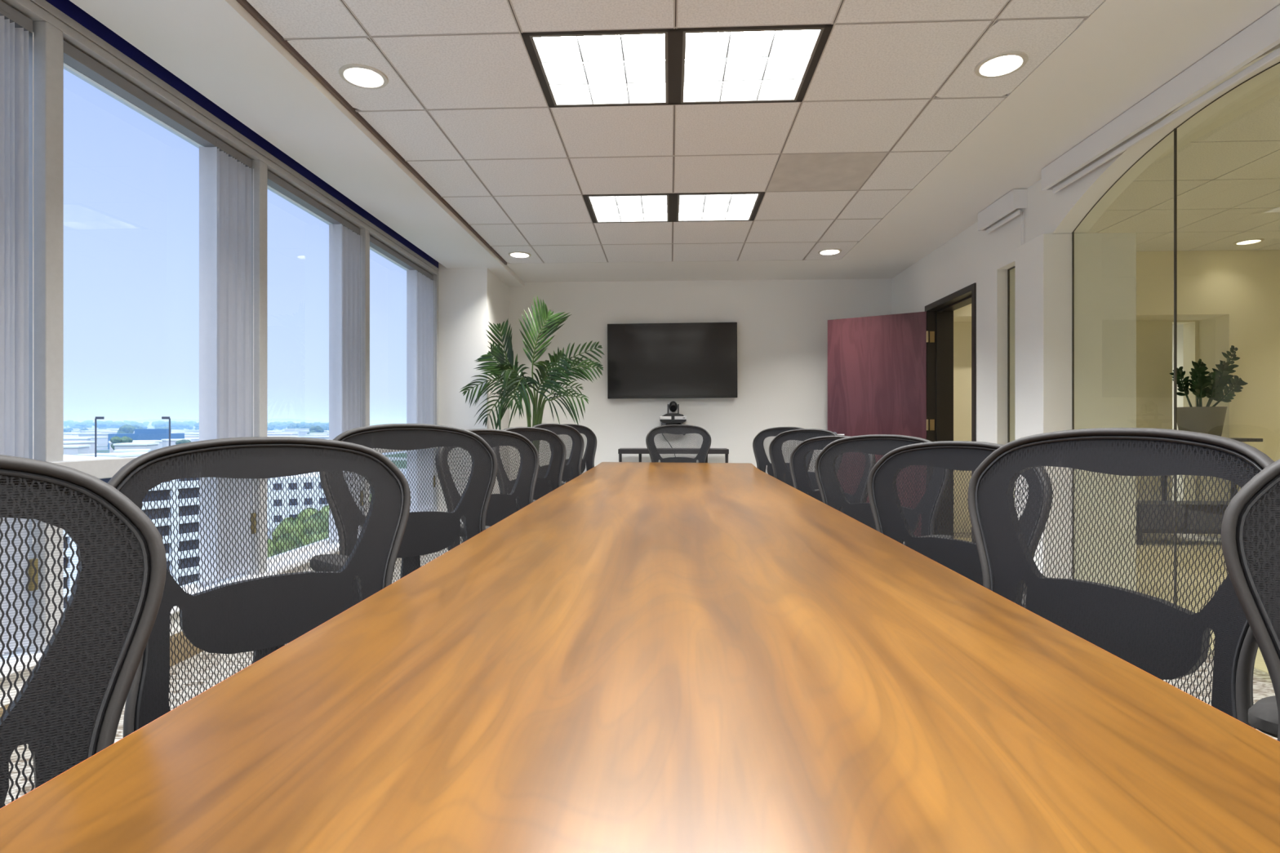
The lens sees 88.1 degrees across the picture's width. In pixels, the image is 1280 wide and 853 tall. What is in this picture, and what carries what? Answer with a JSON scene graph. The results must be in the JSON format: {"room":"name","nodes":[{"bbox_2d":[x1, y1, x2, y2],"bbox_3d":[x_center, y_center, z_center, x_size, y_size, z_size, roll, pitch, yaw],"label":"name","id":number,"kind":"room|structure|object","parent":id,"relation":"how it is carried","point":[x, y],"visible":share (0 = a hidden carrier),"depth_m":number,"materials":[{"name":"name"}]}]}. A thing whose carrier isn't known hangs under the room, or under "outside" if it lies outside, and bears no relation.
{"room":"conference room","nodes":[
{"label":"conference room","id":0,"kind":"room"},
{"bbox_2d":[0,262,509,706],"bbox_3d":[-1.975,-0.390,2.628,0.715,2.900,9.070,0,0,3],"label":"wall","id":1,"kind":"structure","parent":0,"point":[469,298],"depth_m":6.29,"materials":[{"name":"white paint"}]},
{"bbox_2d":[4,21,63,653],"bbox_3d":[-2.230,-0.318,1.800,0.220,2.228,1.214,0,0,3],"label":"window","id":2,"kind":"structure","parent":1,"relation":"in","point":[48,40],"depth_m":2.34,"materials":[{"name":"grey metal"}]},
{"bbox_2d":[0,0,38,654],"bbox_3d":[-2.176,-0.331,1.760,0.099,2.182,1.115,0,0,3],"label":"vertical blind","id":3,"kind":"object","parent":2,"relation":"attached to","point":[15,27],"visible":0.78,"depth_m":2.25,"materials":[{"name":"grey fabric"}]},
{"bbox_2d":[0,631,204,717],"bbox_3d":[-2.122,1.000,2.199,0.040,0.120,8.200,0,0,3],"label":"baseboard","id":4,"kind":"structure","parent":1,"relation":"attached to","point":[6,706],"depth_m":2.97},
{"bbox_2d":[63,62,266,591],"bbox_3d":[-2.175,-0.318,3.015,0.220,2.228,1.217,0,0,3],"label":"window","id":5,"kind":"structure","parent":1,"relation":"in","point":[260,167],"depth_m":3.55,"materials":[{"name":"grey metal"}]},
{"bbox_2d":[63,40,256,582],"bbox_3d":[-2.120,-0.331,2.975,0.099,2.182,1.118,0,0,3],"label":"vertical blind","id":6,"kind":"object","parent":5,"relation":"attached to","point":[224,172],"visible":0.78,"depth_m":3.29,"materials":[{"name":"grey fabric"}]},
{"bbox_2d":[0,0,438,275],"bbox_3d":[-2.199,-1.468,2.498,0.220,0.071,7.610,0,0,3],"label":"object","id":7,"kind":"structure","parent":1,"relation":"attached to","point":[75,34],"depth_m":3.02,"materials":[{"name":"metal"}]},
{"bbox_2d":[0,510,439,678],"bbox_3d":[-2.201,0.810,2.498,0.255,0.029,7.610,0,0,3],"label":"window sill","id":8,"kind":"structure","parent":1,"relation":"attached to","point":[12,660],"depth_m":3.41,"materials":[{"name":"white paint"}]},
{"bbox_2d":[45,0,438,268],"bbox_3d":[-2.210,-1.671,2.498,0.238,0.337,7.610,0,0,3],"label":"trim","id":9,"kind":"structure","parent":1,"relation":"attached to","point":[68,7],"depth_m":3.14,"materials":[{"name":"blue metal"}]},
{"bbox_2d":[48,447,437,479],"bbox_3d":[-2.064,0.161,2.491,0.050,0.074,7.610,0,0,3],"label":"trim","id":10,"kind":"structure","parent":1,"relation":"attached to","point":[107,468],"depth_m":2.50,"materials":[{"name":"metal"}]},
{"bbox_2d":[266,184,369,564],"bbox_3d":[-2.119,-0.318,4.239,0.220,2.228,1.234,0,0,3],"label":"window","id":11,"kind":"structure","parent":1,"relation":"in","point":[364,233],"depth_m":4.78,"materials":[{"name":"grey metal"}]},
{"bbox_2d":[266,169,363,538],"bbox_3d":[-2.064,-0.331,4.199,0.099,2.182,1.135,0,0,3],"label":"vertical blind","id":12,"kind":"object","parent":11,"relation":"attached to","point":[344,236],"visible":0.72,"depth_m":4.49,"materials":[{"name":"grey fabric"}]},
{"bbox_2d":[369,246,438,511],"bbox_3d":[-2.058,-0.318,5.577,0.220,2.228,1.445,0,0,3],"label":"window","id":13,"kind":"structure","parent":1,"relation":"in","point":[435,280],"depth_m":6.25,"materials":[{"name":"grey metal"}]},
{"bbox_2d":[369,235,435,511],"bbox_3d":[-2.003,-0.331,5.546,0.099,2.182,1.365,0,0,3],"label":"vertical blind","id":14,"kind":"object","parent":13,"relation":"attached to","point":[420,284],"visible":0.77,"depth_m":5.86,"materials":[{"name":"grey fabric"}]},
{"bbox_2d":[4,532,1277,804],"bbox_3d":[2.518,1.117,3.089,9.650,0.125,10.800,0,0,3],"label":"floor","id":15,"kind":"structure","parent":0,"point":[1263,687],"depth_m":3.06,"materials":[{"name":"carpet"}]},
{"bbox_2d":[0,454,166,808],"bbox_3d":[-0.564,0.539,0.390,0.645,1.043,0.668,0,0,42],"label":"office chair","id":16,"kind":"object","parent":15,"relation":"on","point":[68,710],"visible":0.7,"depth_m":0.71,"materials":[{"name":"black plastic"}]},
{"bbox_2d":[107,436,410,737],"bbox_3d":[-0.564,0.541,1.173,0.645,1.039,0.668,0,0,43],"label":"office chair","id":17,"kind":"object","parent":15,"relation":"on","point":[260,615],"visible":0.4,"depth_m":1.33,"materials":[{"name":"black fabric"}]},
{"bbox_2d":[309,423,497,609],"bbox_3d":[-0.563,0.525,1.927,0.668,1.070,0.645,0,0,-41],"label":"office chair","id":18,"kind":"object","parent":15,"relation":"on","point":[427,532],"visible":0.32,"depth_m":2.16,"materials":[{"name":"black plastic"}]},
{"bbox_2d":[435,428,539,550],"bbox_3d":[-0.454,0.535,2.728,0.645,1.050,0.668,0,0,35],"label":"office chair","id":19,"kind":"object","parent":15,"relation":"on","point":[501,506],"visible":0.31,"depth_m":2.96,"materials":[{"name":"black fabric"}]},
{"bbox_2d":[491,426,566,512],"bbox_3d":[-0.422,0.531,3.570,0.645,1.058,0.668,0,0,35],"label":"office chair","id":20,"kind":"object","parent":15,"relation":"on","point":[553,474],"visible":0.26,"depth_m":3.82,"materials":[{"name":"black fabric"}]},
{"bbox_2d":[460,297,604,453],"bbox_3d":[-0.991,-0.084,5.964,1.342,2.288,0.665,0,0,3],"label":"potted palm","id":21,"kind":"object","parent":15,"relation":"on","point":[505,371],"visible":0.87,"depth_m":6.03,"materials":[{"name":"green plant"}]},
{"bbox_2d":[531,423,584,493],"bbox_3d":[-0.390,0.519,4.457,0.645,1.082,0.668,0,0,35],"label":"office chair","id":22,"kind":"object","parent":15,"relation":"on","point":[573,465],"visible":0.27,"depth_m":4.73,"materials":[{"name":"black fabric"}]},
{"bbox_2d":[549,423,596,483],"bbox_3d":[-0.348,0.520,5.255,0.645,1.081,0.668,0,0,35],"label":"office chair","id":23,"kind":"object","parent":15,"relation":"on","point":[588,460],"visible":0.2,"depth_m":5.55,"materials":[{"name":"black fabric"}]},
{"bbox_2d":[0,462,1279,852],"bbox_3d":[0.163,0.680,2.613,1.243,0.760,5.935,0,0,3],"label":"conference table","id":24,"kind":"object","parent":15,"relation":"on","point":[636,657],"visible":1,"depth_m":0.67,"materials":[{"name":"brown wood"}]},
{"bbox_2d":[617,448,728,462],"bbox_3d":[0.342,0.643,6.792,1.110,0.833,0.320,0,0,3],"label":"console table","id":25,"kind":"object","parent":15,"relation":"on","point":[621,451],"visible":0.5,"depth_m":6.64,"materials":[{"name":"grey"}]},
{"bbox_2d":[645,424,711,462],"bbox_3d":[0.324,0.522,5.557,0.668,1.077,0.645,0,0,3],"label":"office chair","id":26,"kind":"object","parent":15,"relation":"on","point":[702,454],"visible":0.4,"depth_m":5.81,"materials":[{"name":"black fabric"}]},
{"bbox_2d":[752,426,813,484],"bbox_3d":[0.962,0.531,5.085,0.645,1.058,0.668,0,0,-43],"label":"office chair","id":27,"kind":"object","parent":15,"relation":"on","point":[762,460],"visible":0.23,"depth_m":5.38,"materials":[{"name":"black fabric"}]},
{"bbox_2d":[768,428,844,492],"bbox_3d":[0.919,0.538,4.241,0.645,1.045,0.668,0,0,-41],"label":"office chair","id":28,"kind":"object","parent":15,"relation":"on","point":[780,468],"visible":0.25,"depth_m":4.52,"materials":[{"name":"black fabric"}]},
{"bbox_2d":[789,435,875,512],"bbox_3d":[0.772,0.554,3.287,0.645,1.013,0.668,0,0,-29],"label":"office chair","id":29,"kind":"object","parent":15,"relation":"on","point":[801,480],"visible":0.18,"depth_m":3.54,"materials":[{"name":"black plastic"}]},
{"bbox_2d":[814,434,953,545],"bbox_3d":[0.810,0.547,2.555,0.645,1.027,0.668,0,0,-44],"label":"office chair","id":30,"kind":"object","parent":15,"relation":"on","point":[832,494],"visible":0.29,"depth_m":2.80,"materials":[{"name":"black fabric"}]},
{"bbox_2d":[867,440,1052,608],"bbox_3d":[0.684,0.551,1.788,0.645,1.018,0.668,0,0,-29],"label":"office chair","id":31,"kind":"object","parent":15,"relation":"on","point":[961,557],"visible":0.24,"depth_m":1.97,"materials":[{"name":"black fabric"}]},
{"bbox_2d":[967,427,1278,737],"bbox_3d":[0.628,0.536,1.086,0.675,1.048,0.696,0,0,-18],"label":"office chair","id":32,"kind":"object","parent":15,"relation":"on","point":[1166,640],"visible":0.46,"depth_m":1.15,"materials":[{"name":"black fabric"}]},
{"bbox_2d":[1136,437,1262,545],"bbox_3d":[5.203,0.583,5.989,1.610,0.955,0.300,0,0,3],"label":"console","id":33,"kind":"object","parent":15,"relation":"on","point":[1233,490],"visible":0.21,"depth_m":5.86,"materials":[{"name":"grey"}]},
{"bbox_2d":[1168,345,1248,436],"bbox_3d":[5.143,-0.313,5.998,0.550,0.835,0.371,0,0,-3],"label":"plant","id":34,"kind":"object","parent":33,"relation":"on","point":[1208,420],"visible":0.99,"depth_m":5.90,"materials":[{"name":"green plant"}]},
{"bbox_2d":[1221,458,1279,742],"bbox_3d":[0.784,0.529,0.476,0.668,1.062,0.645,0,0,44],"label":"office chair","id":35,"kind":"object","parent":15,"relation":"on","point":[1251,522],"visible":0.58,"depth_m":0.82,"materials":[{"name":"black plastic"}]},
{"bbox_2d":[69,0,1279,287],"bbox_3d":[0.155,-1.698,2.531,4.980,0.385,9.270,0,0,3],"label":"ceiling","id":36,"kind":"structure","parent":0,"point":[463,153],"depth_m":3.26,"materials":[{"name":"white paint"}]},
{"bbox_2d":[338,63,388,88],"bbox_3d":[-1.228,-1.602,2.939,0.204,0.107,0.204,0,0,3],"label":"recessed light","id":37,"kind":"object","parent":36,"relation":"in","point":[362,76],"visible":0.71,"depth_m":2.99,"materials":[{"name":"beige plastic"}]},
{"bbox_2d":[508,251,531,257],"bbox_3d":[-1.089,-1.602,5.986,0.204,0.107,0.204,0,0,3],"label":"recessed light","id":38,"kind":"object","parent":36,"relation":"in","point":[516,254],"visible":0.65,"depth_m":6.04,"materials":[{"name":"white"}]},
{"bbox_2d":[520,28,675,107],"bbox_3d":[-0.152,-1.619,2.903,0.610,0.133,0.610,0,0,3],"label":"ceiling light","id":39,"kind":"object","parent":36,"relation":"attached to","point":[629,67],"visible":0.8,"depth_m":2.98,"materials":[{"name":"grey plastic"}]},
{"bbox_2d":[541,34,665,63],"bbox_3d":[-0.152,-1.667,2.903,0.540,0.001,0.570,0,0,3],"label":"diffuser","id":40,"kind":"object","parent":39,"relation":"attached to","point":[640,35],"depth_m":2.84,"materials":[{"name":"white plastic"}]},
{"bbox_2d":[582,193,673,222],"bbox_3d":[-0.069,-1.619,4.730,0.610,0.133,0.610,0,0,3],"label":"ceiling light","id":41,"kind":"object","parent":36,"relation":"attached to","point":[646,207],"visible":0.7,"depth_m":4.81,"materials":[{"name":"grey plastic"}]},
{"bbox_2d":[672,191,764,222],"bbox_3d":[0.540,-1.619,4.702,0.610,0.133,0.610,0,0,3],"label":"ceiling light","id":42,"kind":"object","parent":36,"relation":"attached to","point":[696,206],"visible":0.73,"depth_m":4.78,"materials":[{"name":"grey plastic"}]},
{"bbox_2d":[674,24,833,104],"bbox_3d":[0.457,-1.619,2.875,0.610,0.133,0.610,0,0,3],"label":"ceiling light","id":43,"kind":"object","parent":36,"relation":"attached to","point":[777,64],"visible":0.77,"depth_m":2.95,"materials":[{"name":"grey plastic"}]},
{"bbox_2d":[684,30,811,60],"bbox_3d":[0.457,-1.667,2.875,0.540,0.001,0.570,0,0,3],"label":"diffuser","id":44,"kind":"object","parent":43,"relation":"attached to","point":[791,31],"depth_m":2.81,"materials":[{"name":"white plastic"}]},
{"bbox_2d":[766,152,887,191],"bbox_3d":[1.121,-1.562,4.065,0.600,0.014,0.600,0,0,3],"label":"ceiling vent","id":45,"kind":"object","parent":36,"relation":"in","point":[823,171],"visible":1,"depth_m":4.03,"materials":[{"name":"beige"}]},
{"bbox_2d":[817,248,841,255],"bbox_3d":[1.690,-1.602,5.884,0.204,0.107,0.204,0,0,3],"label":"recessed light","id":46,"kind":"object","parent":36,"relation":"in","point":[826,251],"visible":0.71,"depth_m":5.94,"materials":[{"name":"white"}]},
{"bbox_2d":[973,51,1028,78],"bbox_3d":[1.551,-1.602,2.842,0.204,0.107,0.204,0,0,3],"label":"recessed light","id":47,"kind":"object","parent":36,"relation":"in","point":[1003,64],"visible":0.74,"depth_m":2.89,"materials":[{"name":"white"}]},
{"bbox_2d":[509,278,891,482],"bbox_3d":[0.368,-0.390,7.136,4.985,2.900,0.150,0,0,3],"label":"wall","id":48,"kind":"structure","parent":0,"point":[782,325],"depth_m":7.04,"materials":[{"name":"white paint"}]},
{"bbox_2d":[607,322,737,399],"bbox_3d":[0.341,-0.697,7.025,1.372,0.795,0.064,0,0,3],"label":"television","id":49,"kind":"object","parent":48,"relation":"attached to","point":[693,360],"visible":1,"depth_m":6.99,"materials":[{"name":"black plastic"}]},
{"bbox_2d":[659,419,686,435],"bbox_3d":[0.347,0.010,6.941,0.272,0.164,0.260,0,0,3],"label":"wall shelf","id":50,"kind":"object","parent":48,"relation":"attached to","point":[668,422],"visible":0.51,"depth_m":6.82,"materials":[{"name":"black"}]},
{"bbox_2d":[659,416,686,419],"bbox_3d":[0.346,-0.089,6.931,0.276,0.036,0.182,0,0,3],"label":"box","id":51,"kind":"object","parent":50,"relation":"on","point":[660,417],"visible":0.88,"depth_m":6.84,"materials":[{"name":"white metal"}]},
{"bbox_2d":[662,400,684,416],"bbox_3d":[0.345,-0.187,6.928,0.232,0.158,0.128,0,0,3],"label":"camera","id":52,"kind":"object","parent":51,"relation":"on","point":[673,406],"visible":1,"depth_m":6.88,"materials":[{"name":"black plastic"}]},
{"bbox_2d":[1016,232,1136,591],"bbox_3d":[2.677,-0.058,2.831,0.550,2.235,3.000,0,0,3],"label":"wall pier","id":53,"kind":"object","parent":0,"point":[1105,263],"visible":0.55,"depth_m":4.02,"materials":[{"name":"white paint"}]},
{"bbox_2d":[891,43,1279,508],"bbox_3d":[2.545,-0.390,2.422,0.205,2.900,9.370,0,0,3],"label":"wall","id":54,"kind":"structure","parent":0,"point":[973,255],"depth_m":4.71,"materials":[{"name":"white paint"}]},
{"bbox_2d":[827,282,976,542],"bbox_3d":[2.518,-0.018,5.864,0.699,2.155,1.731,0,0,-27],"label":"door","id":55,"kind":"structure","parent":54,"relation":"in","point":[891,374],"depth_m":6.09,"materials":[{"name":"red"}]},
{"bbox_2d":[977,188,1027,244],"bbox_3d":[2.495,-1.270,4.568,0.090,0.561,0.500,0,0,3],"label":"roller shade","id":56,"kind":"object","parent":54,"relation":"attached to","point":[1015,199],"visible":0.94,"depth_m":4.47,"materials":[{"name":"white plastic"}]},
{"bbox_2d":[1007,266,1014,443],"bbox_3d":[2.620,-0.080,4.590,0.010,2.080,0.245,0,0,3],"label":"window","id":57,"kind":"structure","parent":54,"relation":"in","point":[1008,269],"depth_m":4.71,"materials":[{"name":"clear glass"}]},
{"bbox_2d":[1071,62,1279,604],"bbox_3d":[2.577,-0.215,2.836,0.010,2.511,2.457,0,0,3],"label":"window","id":58,"kind":"structure","parent":54,"relation":"in","point":[1175,130],"depth_m":3.20,"materials":[{"name":"clear glass"}]},
{"bbox_2d":[1041,4,1279,193],"bbox_3d":[2.411,-1.473,2.716,0.090,0.156,2.556,0,0,3],"label":"screen housing","id":59,"kind":"object","parent":58,"relation":"attached to","point":[1263,35],"visible":1,"depth_m":2.95,"materials":[{"name":"white plastic"}]},
{"bbox_2d":[953,249,1279,538],"bbox_3d":[5.098,-0.390,6.425,4.800,2.900,0.500,0,0,3],"label":"wall","id":60,"kind":"structure","parent":0,"point":[1225,299],"depth_m":6.18,"materials":[{"name":"beige paint"}]},
{"bbox_2d":[1172,324,1183,500],"bbox_3d":[5.250,-0.390,8.295,4.665,2.900,0.150,0,0,3],"label":"wall","id":61,"kind":"structure","parent":0,"point":[1180,326],"depth_m":8.16,"materials":[{"name":"white paint"}]},
{"bbox_2d":[1087,73,1279,251],"bbox_3d":[4.996,-1.765,2.702,4.665,0.250,11.346,0,0,3],"label":"ceiling","id":62,"kind":"structure","parent":0,"point":[1228,165],"depth_m":4.56,"materials":[{"name":"white paint"}]},
{"bbox_2d":[1233,238,1264,245],"bbox_3d":[5.403,-1.687,5.870,0.204,0.107,0.204,0,0,3],"label":"recessed light","id":63,"kind":"object","parent":62,"relation":"in","point":[1248,242],"visible":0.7,"depth_m":5.91,"materials":[{"name":"beige"}]},
{"label":"outside","id":64,"kind":"structure","parent":0,"visible":0},
{"bbox_2d":[63,424,406,539],"bbox_3d":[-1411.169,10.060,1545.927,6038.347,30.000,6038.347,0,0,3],"label":"ground","id":65,"kind":"structure","parent":64,"point":[99,449],"depth_m":283.01,"materials":[{"name":"grey"}]},
{"bbox_2d":[63,444,90,454],"bbox_3d":[-190.761,9.117,216.709,13.765,5.812,14.324,0,0,-28],"label":"building","id":66,"kind":"structure","parent":65,"relation":"on","point":[68,449],"depth_m":213.62,"materials":[{"name":"grey concrete"}]},
{"bbox_2d":[63,437,91,440],"bbox_3d":[-269.638,8.040,308.904,19.218,5.539,11.411,0,0,-33],"label":"building","id":67,"kind":"structure","parent":65,"relation":"on","point":[64,438],"depth_m":307.50,"materials":[{"name":"grey"}]},
{"bbox_2d":[63,440,94,453],"bbox_3d":[-206.188,8.547,235.093,13.664,6.472,15.629,0,0,-8],"label":"building","id":68,"kind":"structure","parent":65,"relation":"on","point":[91,449],"depth_m":238.96,"materials":[{"name":"grey concrete"}]},
{"bbox_2d":[73,423,85,429],"bbox_3d":[-551.529,1.566,651.122,10.658,9.644,11.465,0,0,-24],"label":"tree","id":69,"kind":"object","parent":65,"relation":"on","point":[82,425],"visible":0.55,"depth_m":647.81,"materials":[{"name":"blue plant"}]},
{"bbox_2d":[63,436,107,446],"bbox_3d":[-287.908,7.881,339.147,10.204,5.161,21.358,0,0,28],"label":"building","id":70,"kind":"structure","parent":65,"relation":"on","point":[100,441],"depth_m":343.21,"materials":[{"name":"grey concrete"}]},
{"bbox_2d":[77,432,108,444],"bbox_3d":[-301.774,6.917,366.288,13.463,6.495,8.684,0,0,13],"label":"building","id":71,"kind":"structure","parent":65,"relation":"on","point":[93,433],"depth_m":362.86,"materials":[{"name":"grey concrete"}]},
{"bbox_2d":[80,430,111,432],"bbox_3d":[-395.944,5.733,481.058,13.759,5.892,14.412,0,0,38],"label":"building","id":72,"kind":"structure","parent":65,"relation":"on","point":[82,431],"depth_m":475.22,"materials":[{"name":"grey concrete"}]},
{"bbox_2d":[92,422,107,429],"bbox_3d":[-519.084,1.322,636.162,11.074,10.747,10.294,0,0,0],"label":"tree","id":73,"kind":"object","parent":65,"relation":"on","point":[99,425],"visible":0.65,"depth_m":633.42,"materials":[{"name":"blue plant"}]},
{"bbox_2d":[76,452,146,457],"bbox_3d":[-147.247,10.117,190.724,15.128,4.767,17.986,0,0,16],"label":"building","id":74,"kind":"structure","parent":65,"relation":"on","point":[122,454],"depth_m":184.25,"materials":[{"name":"grey concrete"}]},
{"bbox_2d":[111,422,124,428],"bbox_3d":[-509.095,1.699,645.596,12.376,9.969,9.154,0,0,-27],"label":"tree","id":75,"kind":"object","parent":65,"relation":"on","point":[114,425],"visible":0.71,"depth_m":642.45,"materials":[{"name":"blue plant"}]},
{"bbox_2d":[100,431,134,433],"bbox_3d":[-340.187,6.218,431.683,13.710,6.392,14.250,0,0,22],"label":"building","id":76,"kind":"structure","parent":65,"relation":"on","point":[102,432],"depth_m":424.74,"materials":[{"name":"grey concrete"}]},
{"bbox_2d":[110,435,133,450],"bbox_3d":[-191.194,7.650,244.069,6.704,8.321,6.232,0,0,-28],"label":"tree","id":77,"kind":"object","parent":65,"relation":"on","point":[116,439],"visible":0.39,"depth_m":242.30,"materials":[{"name":"green plant"}]},
{"bbox_2d":[116,424,135,433],"bbox_3d":[-283.713,4.639,365.301,7.954,11.306,8.556,0,0,3],"label":"tree","id":78,"kind":"object","parent":65,"relation":"on","point":[126,428],"visible":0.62,"depth_m":362.32,"materials":[{"name":"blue plant"}]},
{"bbox_2d":[63,454,199,610],"bbox_3d":[-134.026,15.310,56.221,70.200,19.500,150.900,0,0,31],"label":"building","id":79,"kind":"structure","parent":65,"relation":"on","point":[68,553],"depth_m":97.90,"materials":[{"name":"grey concrete"}]},
{"bbox_2d":[94,416,104,457],"bbox_3d":[-98.270,1.890,120.273,1.346,7.341,1.192,0,0,3],"label":"lamp post","id":80,"kind":"object","parent":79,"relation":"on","point":[96,417],"visible":0.82,"depth_m":119.92,"materials":[{"name":"grey metal"}]},
{"bbox_2d":[161,416,170,445],"bbox_3d":[-85.855,1.890,119.727,1.346,7.341,1.192,0,0,3],"label":"lamp post","id":81,"kind":"object","parent":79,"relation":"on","point":[162,417],"visible":0.78,"depth_m":119.89,"materials":[{"name":"grey metal"}]},
{"bbox_2d":[108,440,155,453],"bbox_3d":[-197.478,8.660,256.945,13.952,6.019,9.942,0,0,-40],"label":"building","id":82,"kind":"structure","parent":65,"relation":"on","point":[111,450],"depth_m":253.62,"materials":[{"name":"grey concrete"}]},
{"bbox_2d":[113,448,151,453],"bbox_3d":[-164.437,9.859,214.346,8.813,4.699,11.949,0,0,-34],"label":"building","id":83,"kind":"structure","parent":65,"relation":"on","point":[120,451],"depth_m":210.06,"materials":[{"name":"grey concrete"}]},
{"bbox_2d":[113,442,159,453],"bbox_3d":[-176.434,8.901,231.953,9.520,6.189,14.412,0,0,-23],"label":"building","id":84,"kind":"structure","parent":65,"relation":"on","point":[153,446],"depth_m":226.40,"materials":[{"name":"grey concrete"}]},
{"bbox_2d":[107,428,184,448],"bbox_3d":[-245.841,13.141,330.000,30.000,23.838,16.000,0,0,-36],"label":"building","id":85,"kind":"structure","parent":65,"relation":"on","point":[140,433],"depth_m":325.02,"materials":[{"name":"blue"}]},
{"bbox_2d":[133,440,162,448],"bbox_3d":[-223.065,8.740,295.336,13.698,4.939,15.456,0,0,36],"label":"building","id":86,"kind":"structure","parent":65,"relation":"on","point":[160,445],"depth_m":296.08,"materials":[{"name":"grey concrete"}]},
{"bbox_2d":[154,422,166,427],"bbox_3d":[-477.993,1.644,660.601,9.220,10.217,9.186,0,0,24],"label":"tree","id":87,"kind":"object","parent":65,"relation":"on","point":[164,424],"visible":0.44,"depth_m":658.65,"materials":[{"name":"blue plant"}]},
{"bbox_2d":[160,439,191,447],"bbox_3d":[-194.904,8.400,277.853,8.980,6.232,8.771,0,0,44],"label":"building","id":88,"kind":"structure","parent":65,"relation":"on","point":[165,442],"depth_m":273.70,"materials":[{"name":"grey concrete"}]},
{"bbox_2d":[176,423,189,430],"bbox_3d":[-494.768,1.386,714.186,12.911,9.675,9.549,0,0,16],"label":"tree","id":89,"kind":"object","parent":65,"relation":"on","point":[180,426],"visible":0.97,"depth_m":711.82,"materials":[{"name":"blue plant"}]},
{"bbox_2d":[175,439,191,444],"bbox_3d":[-186.367,8.434,269.304,7.321,6.395,7.348,0,0,28],"label":"tree","id":90,"kind":"object","parent":65,"relation":"on","point":[183,441],"visible":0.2,"depth_m":267.49,"materials":[{"name":"green plant"}]},
{"bbox_2d":[184,437,199,442],"bbox_3d":[-242.915,8.380,363.604,16.400,4.315,16.703,0,0,36],"label":"building","id":91,"kind":"structure","parent":65,"relation":"on","point":[193,439],"depth_m":355.58,"materials":[{"name":"grey concrete"}]},
{"bbox_2d":[184,435,199,437],"bbox_3d":[-265.205,7.719,377.131,10.943,5.162,21.828,0,0,21],"label":"building","id":92,"kind":"structure","parent":65,"relation":"on","point":[185,436],"depth_m":380.73,"materials":[{"name":"grey"}]},
{"bbox_2d":[266,433,297,435],"bbox_3d":[-221.744,7.191,403.851,20.623,6.224,13.691,0,0,-14],"label":"building","id":93,"kind":"structure","parent":65,"relation":"on","point":[268,434],"depth_m":398.62,"materials":[{"name":"grey"}]},
{"bbox_2d":[266,530,305,557],"bbox_3d":[-38.990,18.228,70.350,5.806,13.664,7.576,0,0,45],"label":"tree","id":94,"kind":"object","parent":65,"relation":"on","point":[289,532],"visible":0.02,"depth_m":71.41,"materials":[{"name":"green plant"}]},
{"bbox_2d":[275,431,297,433],"bbox_3d":[-264.525,6.679,494.336,9.126,5.249,11.837,0,0,30],"label":"building","id":95,"kind":"structure","parent":65,"relation":"on","point":[275,432],"depth_m":490.60,"materials":[{"name":"grey concrete"}]},
{"bbox_2d":[287,424,297,428],"bbox_3d":[-329.245,2.857,628.190,9.080,9.921,9.047,0,0,-2],"label":"tree","id":96,"kind":"object","parent":65,"relation":"on","point":[294,426],"visible":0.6,"depth_m":626.04,"materials":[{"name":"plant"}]},
{"bbox_2d":[284,428,309,435],"bbox_3d":[-297.260,5.174,580.744,13.559,6.423,23.989,0,0,23],"label":"building","id":97,"kind":"structure","parent":65,"relation":"on","point":[286,429],"depth_m":570.29,"materials":[{"name":"grey"}]},
{"bbox_2d":[266,471,328,528],"bbox_3d":[-74.219,17.960,149.972,22.000,14.200,16.060,0,0,-22],"label":"office block","id":98,"kind":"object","parent":65,"relation":"on","point":[313,473],"visible":0.27,"depth_m":141.30,"materials":[{"name":"concrete"}]},
{"bbox_2d":[271,510,328,545],"bbox_3d":[-40.132,17.695,78.599,8.960,14.729,11.069,0,0,3],"label":"tree","id":99,"kind":"object","parent":65,"relation":"on","point":[318,512],"visible":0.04,"depth_m":78.20,"materials":[{"name":"green plant"}]},
{"bbox_2d":[295,505,328,523],"bbox_3d":[-40.635,17.776,88.198,9.674,14.567,10.541,0,0,3],"label":"tree","id":100,"kind":"object","parent":65,"relation":"on","point":[326,508],"visible":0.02,"depth_m":86.84,"materials":[{"name":"green plant"}]},
{"bbox_2d":[297,430,327,436],"bbox_3d":[-244.073,6.238,493.397,16.510,6.335,12.596,0,0,-11],"label":"building","id":101,"kind":"structure","parent":65,"relation":"on","point":[304,433],"depth_m":486.73,"materials":[{"name":"grey concrete"}]},
{"bbox_2d":[300,435,328,439],"bbox_3d":[-167.568,8.035,345.845,15.223,6.063,9.513,0,0,15],"label":"building","id":102,"kind":"structure","parent":65,"relation":"on","point":[311,437],"depth_m":340.95,"materials":[{"name":"grey concrete"}]},
{"bbox_2d":[306,425,324,434],"bbox_3d":[-232.571,4.484,472.538,10.834,10.308,10.873,0,0,8],"label":"tree","id":103,"kind":"object","parent":65,"relation":"on","point":[317,428],"visible":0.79,"depth_m":470.14,"materials":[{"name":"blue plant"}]},
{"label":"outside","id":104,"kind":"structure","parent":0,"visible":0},
{"bbox_2d":[113,418,406,424],"bbox_3d":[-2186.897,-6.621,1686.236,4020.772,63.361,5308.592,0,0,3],"label":"hills","id":105,"kind":"structure","parent":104,"point":[268,420],"depth_m":2996.53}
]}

